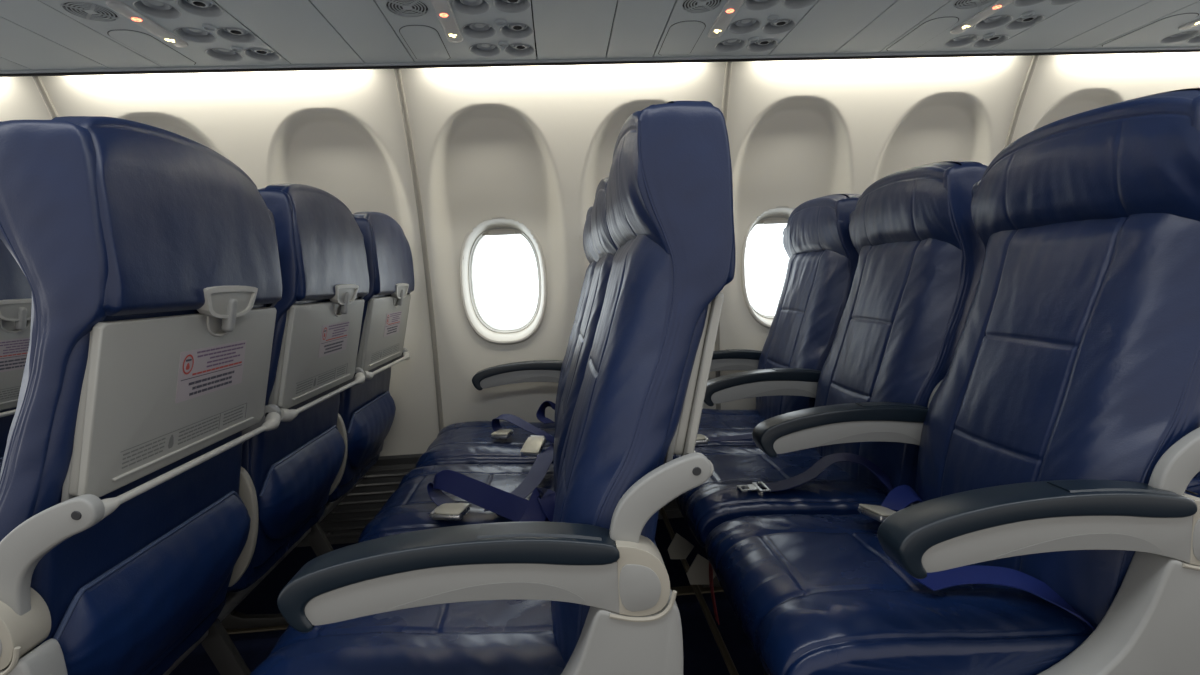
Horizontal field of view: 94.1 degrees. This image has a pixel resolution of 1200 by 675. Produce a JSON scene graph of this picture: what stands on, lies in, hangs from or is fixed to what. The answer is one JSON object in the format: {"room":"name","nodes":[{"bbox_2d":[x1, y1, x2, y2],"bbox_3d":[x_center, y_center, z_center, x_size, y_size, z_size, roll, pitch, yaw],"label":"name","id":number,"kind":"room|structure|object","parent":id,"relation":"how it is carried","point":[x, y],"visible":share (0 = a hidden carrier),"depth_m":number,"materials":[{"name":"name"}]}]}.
{"room":"aircraft cabin","nodes":[
{"label":"aircraft cabin","id":0,"kind":"room"},
{"bbox_2d":[169,518,763,674],"bbox_3d":[0.065,0.952,0.736,7.823,0.050,3.460,-3,6,-4],"label":"floor","id":1,"kind":"structure","parent":0,"point":[702,655],"depth_m":1.63,"materials":[{"name":"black carpet"}]},
{"bbox_2d":[163,474,365,674],"bbox_3d":[-0.975,0.736,1.428,0.545,0.316,1.425,-3,6,-4],"label":"frame","id":2,"kind":"object","parent":1,"relation":"on","point":[216,641],"visible":0.12,"depth_m":1.28,"materials":[{"name":"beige metal"}]},
{"bbox_2d":[0,116,281,674],"bbox_3d":[-0.937,0.203,0.860,0.728,0.988,0.519,-3,6,-4],"label":"seat","id":3,"kind":"object","parent":2,"relation":"on","point":[149,260],"visible":1,"depth_m":0.74,"materials":[{"name":"blue leather"}]},
{"bbox_2d":[0,307,280,615],"bbox_3d":[-0.670,0.144,0.884,0.138,0.365,0.499,-3,6,-4],"label":"tray","id":4,"kind":"object","parent":3,"relation":"on","point":[125,439],"depth_m":0.74,"materials":[{"name":"grey plastic"}]},
{"bbox_2d":[147,593,226,674],"bbox_3d":[-1.011,0.539,0.906,0.551,0.156,0.452,-3,6,-4],"label":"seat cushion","id":5,"kind":"object","parent":3,"relation":"on","point":[200,627],"depth_m":1.01,"materials":[{"name":"blue leather"}]},
{"bbox_2d":[227,184,368,593],"bbox_3d":[-0.975,0.113,1.347,0.726,0.908,0.518,-3,6,-4],"label":"seat","id":6,"kind":"object","parent":2,"relation":"on","point":[288,472],"visible":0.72,"depth_m":1.27,"materials":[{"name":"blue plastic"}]},
{"bbox_2d":[227,504,325,593],"bbox_3d":[-1.046,0.489,1.398,0.550,0.157,0.452,-3,6,-4],"label":"seat cushion","id":7,"kind":"object","parent":6,"relation":"on","point":[261,562],"depth_m":1.29,"materials":[{"name":"blue leather"}]},
{"bbox_2d":[242,299,364,443],"bbox_3d":[-0.723,0.095,1.374,0.172,0.365,0.499,-3,6,-4],"label":"tray","id":8,"kind":"object","parent":6,"relation":"on","point":[315,344],"depth_m":1.30,"materials":[{"name":"grey plastic"}]},
{"bbox_2d":[327,212,414,502],"bbox_3d":[-1.013,0.062,1.851,0.726,0.909,0.541,-3,6,-4],"label":"seat","id":9,"kind":"object","parent":2,"relation":"on","point":[366,413],"visible":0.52,"depth_m":1.77,"materials":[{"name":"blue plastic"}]},
{"bbox_2d":[327,452,379,502],"bbox_3d":[-1.083,0.440,1.889,0.552,0.157,0.453,-3,6,-4],"label":"seat cushion","id":10,"kind":"object","parent":9,"relation":"on","point":[350,477],"depth_m":1.78,"materials":[{"name":"blue leather"}]},
{"bbox_2d":[340,295,410,387],"bbox_3d":[-0.759,0.045,1.866,0.172,0.365,0.500,-3,6,-4],"label":"tray","id":11,"kind":"object","parent":9,"relation":"on","point":[384,319],"depth_m":1.81,"materials":[{"name":"grey plastic"}]},
{"bbox_2d":[225,585,723,633],"bbox_3d":[-0.011,0.820,1.757,7.823,0.006,0.044,-3,6,-4],"label":"trim","id":12,"kind":"structure","parent":1,"relation":"on","point":[681,590],"depth_m":1.75,"materials":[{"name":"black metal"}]},
{"bbox_2d":[660,506,766,674],"bbox_3d":[0.543,0.654,1.532,0.545,0.316,1.425,-3,6,-4],"label":"frame","id":13,"kind":"object","parent":1,"relation":"on","point":[722,647],"visible":0.09,"depth_m":1.48,"materials":[{"name":"beige metal"}]},
{"bbox_2d":[695,194,860,446],"bbox_3d":[0.505,-0.020,1.954,0.726,0.909,0.541,-3,6,-4],"label":"seat","id":14,"kind":"object","parent":13,"relation":"on","point":[783,377],"visible":0.62,"depth_m":1.82,"materials":[{"name":"blue leather"}]},
{"bbox_2d":[695,409,766,446],"bbox_3d":[0.435,0.358,1.992,0.552,0.157,0.453,-3,6,-4],"label":"seat cushion","id":15,"kind":"object","parent":14,"relation":"on","point":[713,422],"depth_m":1.94,"materials":[{"name":"blue leather"}]},
{"bbox_2d":[667,161,987,624],"bbox_3d":[0.534,0.116,1.460,0.754,1.079,0.525,-3,6,-4],"label":"seat","id":16,"kind":"object","parent":13,"relation":"on","point":[914,235],"visible":0.87,"depth_m":1.31,"materials":[{"name":"blue leather"}]},
{"bbox_2d":[672,446,913,548],"bbox_3d":[0.471,0.407,1.502,0.550,0.157,0.452,-3,6,-4],"label":"seat cushion","id":17,"kind":"object","parent":16,"relation":"on","point":[744,480],"depth_m":1.33,"materials":[{"name":"blue leather"}]},
{"bbox_2d":[927,379,942,407],"bbox_3d":[0.795,0.013,1.477,0.172,0.365,0.499,-3,6,-4],"label":"tray","id":18,"kind":"object","parent":16,"relation":"on","point":[932,384],"depth_m":1.26,"materials":[{"name":"grey"}]},
{"bbox_2d":[705,88,1199,674],"bbox_3d":[0.581,0.121,0.963,0.728,0.988,0.519,-3,6,-4],"label":"seat","id":19,"kind":"object","parent":13,"relation":"on","point":[1052,526],"visible":1,"depth_m":0.83,"materials":[{"name":"blue leather"}]},
{"bbox_2d":[705,514,1092,674],"bbox_3d":[0.507,0.457,1.010,0.551,0.156,0.452,-3,6,-4],"label":"seat cushion","id":20,"kind":"object","parent":19,"relation":"on","point":[817,594],"depth_m":0.85,"materials":[{"name":"blue leather"}]},
{"bbox_2d":[1148,427,1199,495],"bbox_3d":[0.818,0.063,0.985,0.198,0.365,0.499,-3,6,-4],"label":"tray","id":21,"kind":"object","parent":19,"relation":"on","point":[1173,452],"depth_m":0.75,"materials":[{"name":"grey plastic"}]},
{"bbox_3d":[-1.734,0.777,1.377,0.545,0.316,1.425,-3,6,-4],"label":"frame","id":22,"kind":"object","parent":1,"relation":"on","visible":0},
{"bbox_2d":[0,239,31,472],"bbox_3d":[-1.734,0.154,1.296,0.726,0.908,0.518,-3,6,-4],"label":"seat","id":23,"kind":"object","parent":22,"relation":"on","point":[15,289],"visible":0.12,"depth_m":1.35,"materials":[{"name":"blue leather"}]},
{"bbox_2d":[0,319,30,417],"bbox_3d":[-1.482,0.136,1.322,0.172,0.365,0.499,-3,6,-4],"label":"tray","id":24,"kind":"object","parent":23,"relation":"on","point":[14,333],"depth_m":1.36,"materials":[{"name":"grey plastic"}]},
{"bbox_3d":[-0.216,0.695,1.480,0.545,0.316,1.425,-3,6,-4],"label":"frame","id":25,"kind":"object","parent":1,"relation":"on","visible":0},
{"bbox_2d":[357,177,617,542],"bbox_3d":[-0.214,0.074,1.380,0.744,0.908,0.559,-3,6,-4],"label":"seat","id":26,"kind":"object","parent":25,"relation":"on","point":[446,495],"visible":0.41,"depth_m":1.28,"materials":[{"name":"blue leather"}]},
{"bbox_2d":[357,464,553,542],"bbox_3d":[-0.287,0.448,1.450,0.550,0.157,0.452,-3,6,-4],"label":"seat cushion","id":27,"kind":"object","parent":26,"relation":"on","point":[409,509],"depth_m":1.36,"materials":[{"name":"blue leather"}]},
{"bbox_2d":[250,101,735,674],"bbox_3d":[-0.180,0.160,0.928,0.726,0.988,0.548,-3,6,-4],"label":"seat","id":28,"kind":"object","parent":25,"relation":"on","point":[586,590],"visible":1,"depth_m":0.71,"materials":[{"name":"blue leather"}]},
{"bbox_2d":[250,600,565,674],"bbox_3d":[-0.252,0.498,0.958,0.551,0.156,0.452,-3,6,-4],"label":"seat cushion","id":29,"kind":"object","parent":28,"relation":"on","point":[485,637],"depth_m":0.81,"materials":[{"name":"blue leather"}]},
{"bbox_2d":[609,292,723,542],"bbox_3d":[0.072,0.104,0.934,0.172,0.365,0.499,-3,6,-4],"label":"tray","id":30,"kind":"object","parent":28,"relation":"on","point":[661,344],"depth_m":0.72,"materials":[{"name":"grey"}]},
{"bbox_2d":[415,206,598,467],"bbox_3d":[-0.254,0.021,1.907,0.726,0.909,0.533,-3,6,-4],"label":"seat","id":31,"kind":"object","parent":25,"relation":"on","point":[495,441],"visible":0.38,"depth_m":1.86,"materials":[{"name":"blue leather"}]},
{"bbox_2d":[415,421,554,467],"bbox_3d":[-0.324,0.399,1.941,0.552,0.157,0.453,-3,6,-4],"label":"seat cushion","id":32,"kind":"object","parent":31,"relation":"on","point":[473,442],"depth_m":1.80,"materials":[{"name":"blue leather"}]},
{"bbox_3d":[1.302,0.613,1.583,0.545,0.316,1.425,-3,6,-4],"label":"frame","id":33,"kind":"object","parent":1,"relation":"on","visible":0},
{"bbox_2d":[1186,471,1199,497],"bbox_3d":[1.302,-0.010,1.502,0.726,0.908,0.518,-3,6,-4],"label":"seat","id":34,"kind":"object","parent":33,"relation":"on","point":[1194,484],"visible":0.02,"depth_m":1.34,"materials":[{"name":"blue leather"}]},
{"bbox_2d":[0,52,1199,455],"bbox_3d":[-0.090,-0.264,2.061,5.580,1.445,0.279,-3,6,-4],"label":"wall","id":35,"kind":"structure","parent":0,"point":[533,146],"depth_m":2.03,"materials":[{"name":"white plastic"}]},
{"bbox_2d":[32,76,58,117],"bbox_3d":[-1.760,-0.171,1.940,0.022,1.440,0.275,-3,6,-4],"label":"trim","id":36,"kind":"structure","parent":35,"relation":"attached to","point":[45,96],"depth_m":1.79,"materials":[{"name":"beige plastic"}]},
{"bbox_2d":[394,69,443,431],"bbox_3d":[-0.646,-0.231,2.016,0.022,1.440,0.275,-3,6,-4],"label":"trim","id":37,"kind":"structure","parent":35,"relation":"attached to","point":[397,71],"depth_m":2.08,"materials":[{"name":"beige plastic"}]},
{"bbox_2d":[296,453,683,546],"bbox_3d":[-0.616,0.627,2.246,2.227,0.345,0.069,-3,6,-4],"label":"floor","id":38,"kind":"structure","parent":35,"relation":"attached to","point":[347,520],"depth_m":2.20,"materials":[{"name":"black carpet"}]},
{"bbox_2d":[459,217,546,343],"bbox_3d":[-0.380,-0.227,2.221,0.340,0.502,0.099,-3,6,-4],"label":"window","id":39,"kind":"structure","parent":35,"relation":"in","point":[497,225],"depth_m":2.21,"materials":[{"name":"white plastic"}]},
{"bbox_2d":[482,229,521,235],"bbox_3d":[-0.391,-0.422,2.223,0.176,0.024,0.006,-3,6,-4],"label":"shade","id":40,"kind":"object","parent":39,"relation":"attached to","point":[490,232],"depth_m":2.22,"materials":[{"name":"beige plastic"}]},
{"bbox_2d":[0,46,1199,73],"bbox_3d":[-0.108,-0.901,1.807,7.823,0.016,0.012,-3,6,-4],"label":"trim","id":41,"kind":"structure","parent":35,"relation":"attached to","point":[605,59],"depth_m":1.80,"materials":[{"name":"grey plastic"}]},
{"bbox_2d":[0,49,1199,76],"bbox_3d":[-0.108,-0.900,1.816,7.823,0.024,0.007,-3,6,-4],"label":"light strip","id":42,"kind":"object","parent":35,"relation":"attached to","point":[1196,50],"depth_m":1.82,"materials":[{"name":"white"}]},
{"bbox_2d":[715,62,731,409],"bbox_3d":[0.467,-0.291,2.092,0.022,1.440,0.275,-3,6,-4],"label":"trim","id":43,"kind":"structure","parent":35,"relation":"attached to","point":[728,64],"depth_m":1.98,"materials":[{"name":"beige plastic"}]},
{"bbox_2d":[741,206,794,327],"bbox_3d":[0.733,-0.287,2.297,0.340,0.502,0.099,-3,6,-4],"label":"window","id":44,"kind":"structure","parent":35,"relation":"in","point":[780,215],"depth_m":2.26,"materials":[{"name":"white plastic"}]},
{"bbox_2d":[757,218,787,223],"bbox_3d":[0.723,-0.482,2.299,0.176,0.024,0.006,-3,6,-4],"label":"shade","id":45,"kind":"object","parent":44,"relation":"attached to","point":[762,220],"depth_m":2.29,"materials":[{"name":"beige plastic"}]},
{"bbox_2d":[1004,55,1038,147],"bbox_3d":[1.580,-0.351,2.168,0.022,1.440,0.275,-3,6,-4],"label":"trim","id":46,"kind":"structure","parent":35,"relation":"attached to","point":[1035,58],"depth_m":2.06,"materials":[{"name":"beige plastic"}]},
{"bbox_2d":[0,0,1199,69],"bbox_3d":[-0.084,-0.899,1.463,7.823,0.070,0.696,-3,6,-4],"label":"ceiling","id":47,"kind":"structure","parent":0,"point":[297,30],"depth_m":1.60,"materials":[{"name":"grey plastic"}]},
{"bbox_2d":[39,0,290,66],"bbox_3d":[-1.129,-0.824,1.388,0.383,0.047,0.684,-3,6,-4],"label":"overhead control panel","id":48,"kind":"object","parent":47,"relation":"attached to","point":[168,33],"visible":0.98,"depth_m":1.48,"materials":[{"name":"grey plastic"}]},
{"bbox_2d":[61,1,118,21],"bbox_3d":[-1.250,-0.805,1.369,0.108,0.013,0.108,-3,6,-4],"label":"speaker grille","id":49,"kind":"object","parent":48,"relation":"attached to","point":[93,9],"depth_m":1.37,"materials":[{"name":"grey plastic"}]},
{"bbox_2d":[132,0,181,18],"bbox_3d":[-1.089,-0.826,1.370,0.098,0.042,0.098,-3,6,-4],"label":"light","id":50,"kind":"object","parent":48,"relation":"on","point":[143,9],"depth_m":1.39,"materials":[{"name":"grey plastic"}]},
{"bbox_2d":[173,27,216,42],"bbox_3d":[-1.100,-0.841,1.515,0.098,0.042,0.098,-3,6,-4],"label":"light","id":51,"kind":"object","parent":48,"relation":"on","point":[180,34],"depth_m":1.53,"materials":[{"name":"grey plastic"}]},
{"bbox_2d":[175,0,223,16],"bbox_3d":[-0.985,-0.831,1.371,0.098,0.042,0.098,-3,6,-4],"label":"air vent","id":52,"kind":"object","parent":48,"relation":"attached to","point":[187,8],"depth_m":1.39,"materials":[{"name":"grey plastic"}]},
{"bbox_2d":[204,48,243,61],"bbox_3d":[-1.109,-0.854,1.646,0.098,0.042,0.098,-3,6,-4],"label":"light","id":53,"kind":"object","parent":48,"relation":"on","point":[212,54],"depth_m":1.67,"materials":[{"name":"grey plastic"}]},
{"bbox_2d":[215,27,256,42],"bbox_3d":[-0.997,-0.847,1.526,0.098,0.042,0.098,-3,6,-4],"label":"air vent","id":54,"kind":"object","parent":48,"relation":"attached to","point":[223,34],"depth_m":1.54,"materials":[{"name":"grey plastic"}]},
{"bbox_2d":[243,48,280,61],"bbox_3d":[-1.006,-0.860,1.658,0.098,0.042,0.098,-3,6,-4],"label":"air vent","id":55,"kind":"object","parent":48,"relation":"attached to","point":[249,54],"depth_m":1.68,"materials":[{"name":"grey plastic"}]},
{"bbox_2d":[375,0,535,61],"bbox_3d":[-0.370,-0.865,1.439,0.383,0.047,0.684,-3,6,-4],"label":"overhead control panel","id":56,"kind":"object","parent":47,"relation":"attached to","point":[449,30],"visible":1,"depth_m":1.56,"materials":[{"name":"grey plastic"}]},
{"bbox_2d":[385,0,428,17],"bbox_3d":[-0.491,-0.846,1.420,0.108,0.013,0.108,-3,6,-4],"label":"speaker grille","id":57,"kind":"object","parent":56,"relation":"attached to","point":[406,6],"depth_m":1.43,"materials":[{"name":"grey plastic"}]},
{"bbox_2d":[451,0,489,14],"bbox_3d":[-0.330,-0.867,1.422,0.098,0.042,0.098,-3,6,-4],"label":"light","id":58,"kind":"object","parent":56,"relation":"on","point":[458,7],"depth_m":1.45,"materials":[{"name":"grey plastic"}]},
{"bbox_2d":[461,23,496,37],"bbox_3d":[-0.341,-0.882,1.567,0.098,0.042,0.098,-3,6,-4],"label":"light","id":59,"kind":"object","parent":56,"relation":"on","point":[468,30],"depth_m":1.59,"materials":[{"name":"grey plastic"}]},
{"bbox_2d":[469,43,500,56],"bbox_3d":[-0.351,-0.895,1.698,0.098,0.042,0.098,-3,6,-4],"label":"light","id":60,"kind":"object","parent":56,"relation":"on","point":[475,49],"depth_m":1.72,"materials":[{"name":"grey plastic"}]},
{"bbox_2d":[492,0,530,12],"bbox_3d":[-0.226,-0.872,1.423,0.098,0.042,0.098,-3,6,-4],"label":"air vent","id":61,"kind":"object","parent":56,"relation":"attached to","point":[498,6],"depth_m":1.46,"materials":[{"name":"grey plastic"}]},
{"bbox_2d":[499,23,533,37],"bbox_3d":[-0.238,-0.888,1.578,0.098,0.042,0.098,-3,6,-4],"label":"air vent","id":62,"kind":"object","parent":56,"relation":"attached to","point":[506,30],"depth_m":1.60,"materials":[{"name":"grey plastic"}]},
{"bbox_2d":[504,43,535,56],"bbox_3d":[-0.247,-0.901,1.710,0.098,0.042,0.098,-3,6,-4],"label":"air vent","id":63,"kind":"object","parent":56,"relation":"attached to","point":[510,49],"depth_m":1.74,"materials":[{"name":"grey plastic"}]},
{"bbox_2d":[653,0,818,56],"bbox_3d":[0.389,-0.905,1.491,0.383,0.047,0.684,-3,6,-4],"label":"overhead control panel","id":64,"kind":"object","parent":47,"relation":"attached to","point":[728,27],"visible":1,"depth_m":1.62,"materials":[{"name":"grey plastic"}]},
{"bbox_2d":[681,0,722,12],"bbox_3d":[0.268,-0.887,1.472,0.108,0.013,0.108,-3,6,-4],"label":"speaker grille","id":65,"kind":"object","parent":64,"relation":"attached to","point":[696,4],"depth_m":1.49,"materials":[{"name":"grey plastic"}]},
{"bbox_2d":[715,39,745,51],"bbox_3d":[0.408,-0.936,1.749,0.098,0.042,0.098,-3,6,-4],"label":"light","id":66,"kind":"object","parent":64,"relation":"on","point":[721,45],"depth_m":1.78,"materials":[{"name":"grey plastic"}]},
{"bbox_2d":[727,19,761,33],"bbox_3d":[0.418,-0.923,1.618,0.098,0.042,0.098,-3,6,-4],"label":"light","id":67,"kind":"object","parent":64,"relation":"on","point":[734,26],"depth_m":1.64,"materials":[{"name":"grey plastic"}]},
{"bbox_2d":[743,0,780,9],"bbox_3d":[0.429,-0.908,1.474,0.098,0.042,0.098,-3,6,-4],"label":"light","id":68,"kind":"object","parent":64,"relation":"on","point":[747,4],"depth_m":1.51,"materials":[{"name":"grey plastic"}]},
{"bbox_2d":[746,39,777,51],"bbox_3d":[0.512,-0.942,1.761,0.098,0.042,0.098,-3,6,-4],"label":"air vent","id":69,"kind":"object","parent":64,"relation":"attached to","point":[752,45],"depth_m":1.78,"materials":[{"name":"grey plastic"}]},
{"bbox_2d":[761,19,795,33],"bbox_3d":[0.521,-0.929,1.629,0.098,0.042,0.098,-3,6,-4],"label":"air vent","id":70,"kind":"object","parent":64,"relation":"attached to","point":[768,26],"depth_m":1.65,"materials":[{"name":"grey plastic"}]},
{"bbox_2d":[782,0,818,8],"bbox_3d":[0.533,-0.913,1.475,0.098,0.042,0.098,-3,6,-4],"label":"air vent","id":71,"kind":"object","parent":64,"relation":"attached to","point":[786,4],"depth_m":1.51,"materials":[{"name":"grey plastic"}]},
{"bbox_2d":[878,0,1079,52],"bbox_3d":[1.148,-0.947,1.543,0.383,0.047,0.684,-3,6,-4],"label":"overhead control panel","id":72,"kind":"object","parent":47,"relation":"attached to","point":[979,26],"visible":1,"depth_m":1.69,"materials":[{"name":"grey plastic"}]},
{"bbox_2d":[944,34,979,47],"bbox_3d":[1.167,-0.977,1.801,0.098,0.042,0.098,-3,6,-4],"label":"light","id":73,"kind":"object","parent":72,"relation":"on","point":[955,40],"depth_m":1.82,"materials":[{"name":"grey plastic"}]},
{"bbox_2d":[953,0,993,9],"bbox_3d":[1.027,-0.928,1.524,0.108,0.013,0.108,-3,6,-4],"label":"speaker grille","id":74,"kind":"object","parent":72,"relation":"attached to","point":[986,4],"depth_m":1.56,"materials":[{"name":"grey plastic"}]},
{"bbox_2d":[973,35,1009,47],"bbox_3d":[1.271,-0.983,1.813,0.098,0.042,0.098,-3,6,-4],"label":"air vent","id":75,"kind":"object","parent":72,"relation":"attached to","point":[984,41],"depth_m":1.83,"materials":[{"name":"grey plastic"}]},
{"bbox_2d":[974,15,1012,29],"bbox_3d":[1.177,-0.964,1.670,0.098,0.042,0.098,-3,6,-4],"label":"light","id":76,"kind":"object","parent":72,"relation":"on","point":[989,22],"depth_m":1.69,"materials":[{"name":"grey plastic"}]},
{"bbox_2d":[1005,15,1045,29],"bbox_3d":[1.280,-0.970,1.681,0.098,0.042,0.098,-3,6,-4],"label":"air vent","id":77,"kind":"object","parent":72,"relation":"attached to","point":[1019,22],"depth_m":1.69,"materials":[{"name":"grey plastic"}]},
{"bbox_2d":[1012,0,1045,6],"bbox_3d":[1.188,-0.949,1.525,0.098,0.042,0.098,-3,6,-4],"label":"light","id":78,"kind":"object","parent":72,"relation":"on","point":[1015,3],"depth_m":1.57,"materials":[{"name":"grey plastic"}]},
{"bbox_2d":[1049,0,1078,4],"bbox_3d":[1.292,-0.954,1.526,0.098,0.042,0.098,-3,6,-4],"label":"air vent","id":79,"kind":"object","parent":72,"relation":"attached to","point":[1051,2],"depth_m":1.57,"materials":[{"name":"grey plastic"}]},
{"bbox_2d":[1091,1,1199,48],"bbox_3d":[1.907,-0.988,1.594,0.383,0.047,0.684,-3,6,-4],"label":"overhead control panel","id":80,"kind":"object","parent":47,"relation":"attached to","point":[1181,27],"visible":1,"depth_m":1.82,"materials":[{"name":"grey plastic"}]},
{"bbox_2d":[1159,30,1199,42],"bbox_3d":[1.926,-1.018,1.853,0.098,0.042,0.098,-3,6,-4],"label":"light","id":81,"kind":"object","parent":80,"relation":"on","point":[1180,36],"depth_m":1.87,"materials":[{"name":"grey plastic"}]},
{"bbox_2d":[1186,35,1199,42],"bbox_3d":[2.030,-1.024,1.865,0.098,0.042,0.098,-3,6,-4],"label":"air vent","id":82,"kind":"object","parent":80,"relation":"attached to","point":[1189,38],"depth_m":1.90,"materials":[{"name":"grey plastic"}]},
{"label":"outside","id":83,"kind":"structure","parent":0,"visible":0},
{"bbox_2d":[489,322,527,329],"bbox_3d":[-1.138,-0.101,11.486,3.100,0.120,5.020,-3,6,-4],"label":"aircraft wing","id":84,"kind":"object","parent":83,"point":[505,326],"visible":0.02,"depth_m":13.03,"materials":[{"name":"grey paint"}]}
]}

